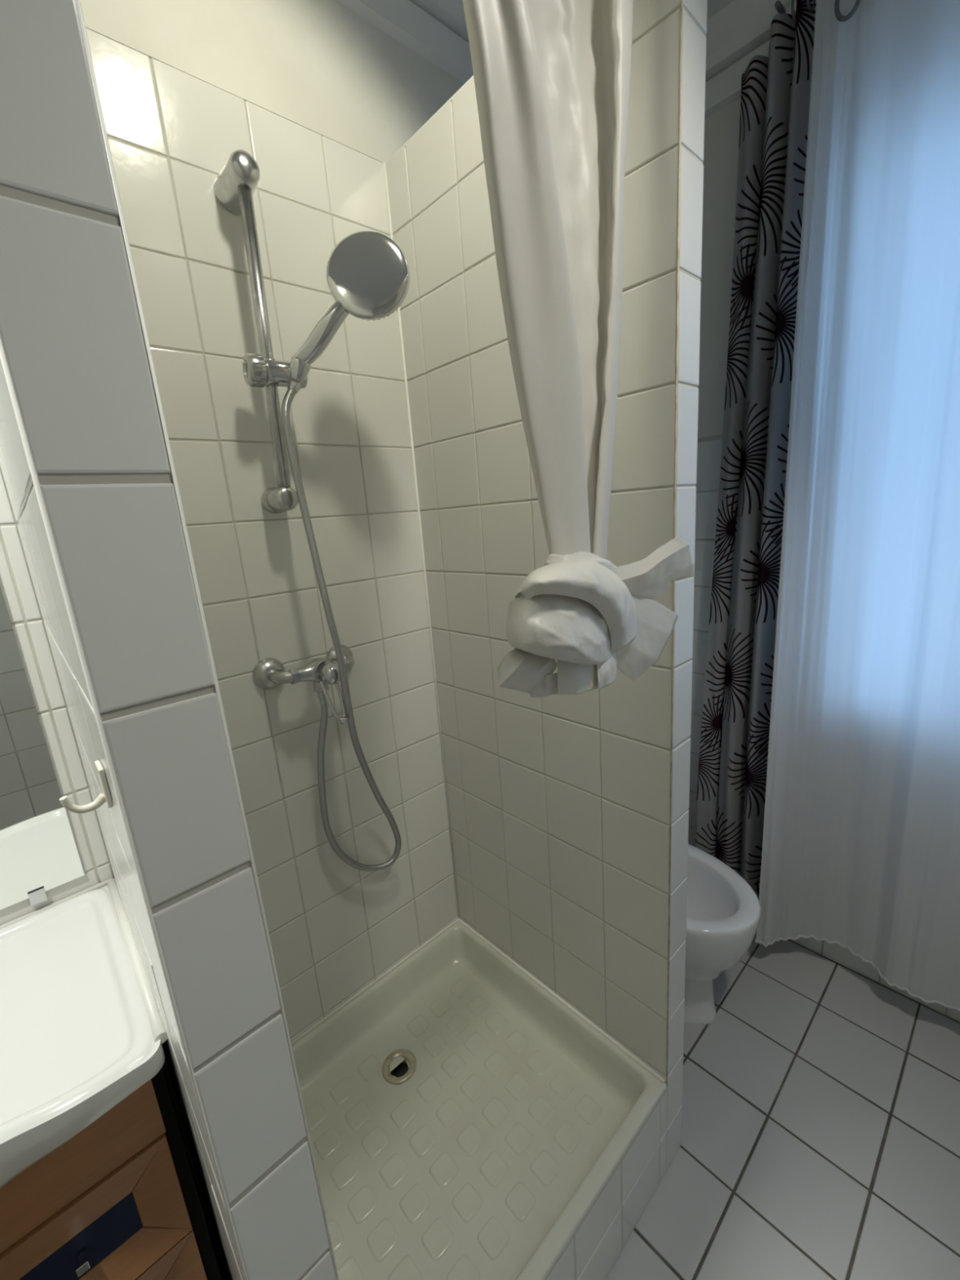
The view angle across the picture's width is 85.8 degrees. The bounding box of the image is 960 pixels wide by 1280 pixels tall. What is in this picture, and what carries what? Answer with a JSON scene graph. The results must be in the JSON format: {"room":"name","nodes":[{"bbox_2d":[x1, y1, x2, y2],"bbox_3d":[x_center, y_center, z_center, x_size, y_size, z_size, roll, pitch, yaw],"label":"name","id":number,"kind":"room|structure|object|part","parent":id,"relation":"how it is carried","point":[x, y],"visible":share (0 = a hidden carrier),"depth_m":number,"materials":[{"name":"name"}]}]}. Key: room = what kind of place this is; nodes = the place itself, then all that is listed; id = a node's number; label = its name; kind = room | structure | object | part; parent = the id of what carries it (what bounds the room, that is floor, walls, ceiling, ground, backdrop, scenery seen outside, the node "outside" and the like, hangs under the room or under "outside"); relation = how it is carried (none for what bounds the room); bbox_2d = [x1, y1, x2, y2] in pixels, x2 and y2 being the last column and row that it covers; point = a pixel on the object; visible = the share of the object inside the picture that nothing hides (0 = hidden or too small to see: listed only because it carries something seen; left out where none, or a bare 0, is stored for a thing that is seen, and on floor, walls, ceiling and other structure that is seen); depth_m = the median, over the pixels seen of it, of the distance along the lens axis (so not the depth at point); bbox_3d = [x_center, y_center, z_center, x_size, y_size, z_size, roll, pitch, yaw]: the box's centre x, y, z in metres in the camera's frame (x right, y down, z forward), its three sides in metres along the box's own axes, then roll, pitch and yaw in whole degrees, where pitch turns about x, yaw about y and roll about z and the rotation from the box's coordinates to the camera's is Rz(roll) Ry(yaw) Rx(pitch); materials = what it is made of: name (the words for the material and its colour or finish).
{"room":"bathroom","nodes":[
{"label":"bathroom","id":0,"kind":"room"},
{"bbox_2d":[0,0,338,1279],"bbox_3d":[-0.433,0.231,0.659,0.076,2.210,0.676,-16,18,-41],"label":"wall pillar","id":1,"kind":"structure","parent":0,"point":[86,463],"depth_m":0.35,"materials":[{"name":"grey tile"}]},
{"bbox_2d":[59,760,113,813],"bbox_3d":[-0.306,0.117,0.398,0.030,0.035,0.024,-16,18,-41],"label":"wall hook","id":2,"kind":"object","parent":1,"relation":"attached to","point":[105,796],"visible":1,"depth_m":0.40,"materials":[{"name":"beige plastic"}]},
{"bbox_3d":[-0.305,0.125,0.400,0.029,0.018,0.007,-16,18,-41],"label":"hook arm","id":3,"kind":"part","parent":2,"relation":"part of","materials":[{"name":"beige plastic"}]},
{"bbox_3d":[-0.296,0.113,0.407,0.004,0.033,0.024,-16,18,-41],"label":"plate","id":4,"kind":"part","parent":2,"relation":"part of","materials":[{"name":"beige plastic"}]},
{"bbox_3d":[-0.016,-0.801,0.448,0.697,0.038,0.037,-16,18,-41],"label":"curtain rod","id":5,"kind":"object","parent":1,"relation":"attached to","visible":0},
{"bbox_2d":[462,0,694,697],"bbox_3d":[0.132,-0.372,0.603,0.128,0.911,0.458,6,17,37],"label":"shower curtain","id":6,"kind":"object","parent":5,"relation":"hanging from","point":[552,77],"visible":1,"depth_m":0.57,"materials":[{"name":"white fabric"}]},
{"bbox_2d":[0,0,463,1216],"bbox_3d":[-0.409,-0.046,1.186,2.607,2.740,0.120,-16,18,-41],"label":"wall","id":7,"kind":"structure","parent":0,"point":[319,95],"depth_m":1.06,"materials":[{"name":"tile"}]},
{"bbox_2d":[0,586,84,910],"bbox_3d":[-0.968,-0.026,0.574,0.646,1.072,0.010,-16,18,-41],"label":"mirror","id":8,"kind":"object","parent":7,"relation":"attached to","point":[39,854],"visible":1,"depth_m":0.84,"materials":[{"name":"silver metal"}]},
{"bbox_2d":[213,149,311,513],"bbox_3d":[-0.391,-0.542,0.954,0.109,0.593,0.128,-16,18,-41],"label":"shower rail","id":9,"kind":"object","parent":7,"relation":"attached to","point":[234,187],"visible":0.99,"depth_m":0.93,"materials":[{"name":"silver metal"}]},
{"bbox_3d":[-0.406,-0.486,0.931,0.030,0.055,0.053,-14,17,-35],"label":"slider knob","id":10,"kind":"part","parent":9,"relation":"part of","materials":[{"name":"silver metal"}]},
{"bbox_2d":[288,355,311,383],"bbox_3d":[-0.334,-0.500,0.955,0.041,0.046,0.041,-16,18,-41],"label":"holder","id":11,"kind":"object","parent":9,"relation":"on","point":[299,370],"depth_m":0.94,"materials":[{"name":"silver metal"}]},
{"bbox_2d":[293,231,409,364],"bbox_3d":[-0.239,-0.600,0.923,0.237,0.224,0.047,-4,13,0],"label":"shower","id":12,"kind":"object","parent":9,"relation":"attached to","point":[368,273],"visible":1,"depth_m":0.90,"materials":[{"name":"silver metal"}]},
{"bbox_3d":[-0.277,-0.561,0.929,0.135,0.120,0.036,-2,14,9],"label":"handle","id":13,"kind":"part","parent":12,"relation":"part of","materials":[{"name":"silver metal"}]},
{"bbox_2d":[252,644,354,724],"bbox_3d":[-0.332,0.098,1.095,0.230,0.140,0.153,-16,18,-41],"label":"shower mixer","id":14,"kind":"object","parent":7,"relation":"attached to","point":[268,673],"visible":0.86,"depth_m":1.06,"materials":[{"name":"silver metal"}]},
{"bbox_3d":[-0.307,0.069,1.070,0.047,0.047,0.040,-16,18,-41],"label":"lever","id":15,"kind":"part","parent":14,"relation":"part of","materials":[{"name":"silver metal"}]},
{"bbox_2d":[280,378,401,871],"bbox_3d":[-0.301,0.045,1.139,0.124,1.130,0.177,1,14,21],"label":"shower hose","id":16,"kind":"object","parent":14,"relation":"attached to","point":[294,386],"visible":0.98,"depth_m":1.06,"materials":[{"name":"silver metal"}]},
{"bbox_2d":[336,0,473,84],"bbox_3d":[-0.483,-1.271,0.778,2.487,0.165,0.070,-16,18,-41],"label":"ceiling","id":17,"kind":"structure","parent":7,"relation":"attached to","point":[436,30],"depth_m":1.13,"materials":[{"name":"white paint"}]},
{"bbox_2d":[382,0,707,1169],"bbox_3d":[0.128,0.068,1.161,0.080,2.210,0.679,-16,18,-41],"label":"wall partition","id":18,"kind":"structure","parent":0,"point":[568,815],"depth_m":1.06,"materials":[{"name":"tile"}]},
{"bbox_2d":[204,930,959,1279],"bbox_3d":[0.221,1.319,0.923,2.607,0.120,1.450,-16,18,-41],"label":"floor","id":19,"kind":"structure","parent":0,"point":[820,1109],"depth_m":1.19,"materials":[{"name":"tile"}]},
{"bbox_2d":[0,1066,222,1279],"bbox_3d":[-0.786,0.985,0.631,0.778,0.815,0.400,-16,18,-41],"label":"vanity cabinet","id":20,"kind":"object","parent":19,"relation":"on","point":[119,1199],"visible":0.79,"depth_m":0.64,"materials":[{"name":"brown laminate"}]},
{"bbox_3d":[-0.483,0.742,0.625,0.117,0.062,0.005,-16,18,-41],"label":"panel","id":21,"kind":"part","parent":20,"relation":"part of","materials":[{"name":"blue paint"}]},
{"bbox_3d":[-0.475,0.744,0.617,0.012,0.012,0.018,-16,18,-41],"label":"knob","id":22,"kind":"part","parent":20,"relation":"part of","materials":[{"name":"silver metal"}]},
{"bbox_2d":[0,878,167,1188],"bbox_3d":[-0.785,0.612,0.503,0.822,0.132,0.519,-16,18,-41],"label":"washbasin","id":23,"kind":"object","parent":20,"relation":"in","point":[82,1028],"visible":1,"depth_m":0.67,"materials":[{"name":"white ceramic"}]},
{"bbox_3d":[-0.486,0.742,0.629,0.211,0.171,0.005,-16,18,-41],"label":"drawer","id":24,"kind":"part","parent":20,"relation":"part of","materials":[{"name":"orange wood"}]},
{"bbox_3d":[-0.514,0.895,0.883,0.015,0.790,0.382,-16,18,-41],"label":"panel","id":25,"kind":"part","parent":20,"relation":"part of","materials":[{"name":"black laminate"}]},
{"bbox_3d":[-0.473,0.909,0.669,0.211,0.171,0.005,-16,18,-41],"label":"drawer","id":26,"kind":"part","parent":20,"relation":"part of","materials":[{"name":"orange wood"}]},
{"bbox_2d":[290,918,666,1279],"bbox_3d":[-0.085,1.020,1.121,0.698,0.123,0.679,-16,18,-41],"label":"shower tray","id":27,"kind":"object","parent":19,"relation":"on","point":[465,1121],"visible":0.88,"depth_m":1.13,"materials":[{"name":"beige ceramic"}]},
{"bbox_2d":[546,1091,666,1279],"bbox_3d":[0.140,1.143,0.910,0.698,0.241,0.036,-16,18,-41],"label":"curb","id":28,"kind":"object","parent":19,"relation":"on","point":[599,1241],"visible":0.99,"depth_m":1.00,"materials":[{"name":"tile"}]},
{"bbox_2d":[684,844,760,1025],"bbox_3d":[0.475,0.671,1.568,0.384,0.799,0.689,-16,18,-41],"label":"toilet","id":29,"kind":"object","parent":19,"relation":"on","point":[723,911],"visible":0.23,"depth_m":1.43,"materials":[{"name":"white ceramic"}]},
{"bbox_2d":[706,0,733,20],"bbox_3d":[-0.021,-1.335,0.330,2.607,0.100,1.570,-16,18,-41],"label":"ceiling","id":30,"kind":"structure","parent":0,"point":[713,6],"depth_m":1.27,"materials":[{"name":"white paint"}]},
{"bbox_2d":[688,97,959,1022],"bbox_3d":[1.032,-0.214,1.425,0.121,2.740,1.690,-16,18,-41],"label":"wall","id":31,"kind":"structure","parent":0,"point":[722,128],"depth_m":1.53,"materials":[{"name":"grey tile"}]},
{"bbox_2d":[704,0,796,119],"bbox_3d":[0.868,-1.442,1.064,0.070,0.165,1.450,-16,18,-41],"label":"trim","id":32,"kind":"structure","parent":31,"relation":"attached to","point":[740,31],"depth_m":1.30,"materials":[{"name":"white paint"}]},
{"bbox_2d":[774,0,785,13],"bbox_3d":[1.038,-1.418,0.865,0.085,0.020,0.976,-16,18,-41],"label":"curtain rod","id":33,"kind":"object","parent":31,"relation":"attached to","point":[779,6],"visible":0.52,"depth_m":1.20,"materials":[{"name":"grey metal"}]},
{"bbox_2d":[694,0,816,899],"bbox_3d":[0.791,-0.299,1.493,0.091,2.410,0.280,-16,18,-41],"label":"curtain","id":34,"kind":"object","parent":33,"relation":"hanging from","point":[775,88],"visible":0.7,"depth_m":1.43,"materials":[{"name":"fabric"}]},
{"bbox_2d":[754,0,959,1010],"bbox_3d":[1.117,-0.186,1.110,0.832,2.420,0.126,8,18,42],"label":"sheer curtain","id":35,"kind":"object","parent":33,"relation":"hanging from","point":[860,852],"visible":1,"depth_m":1.25,"materials":[{"name":"white fabric"}]}
]}

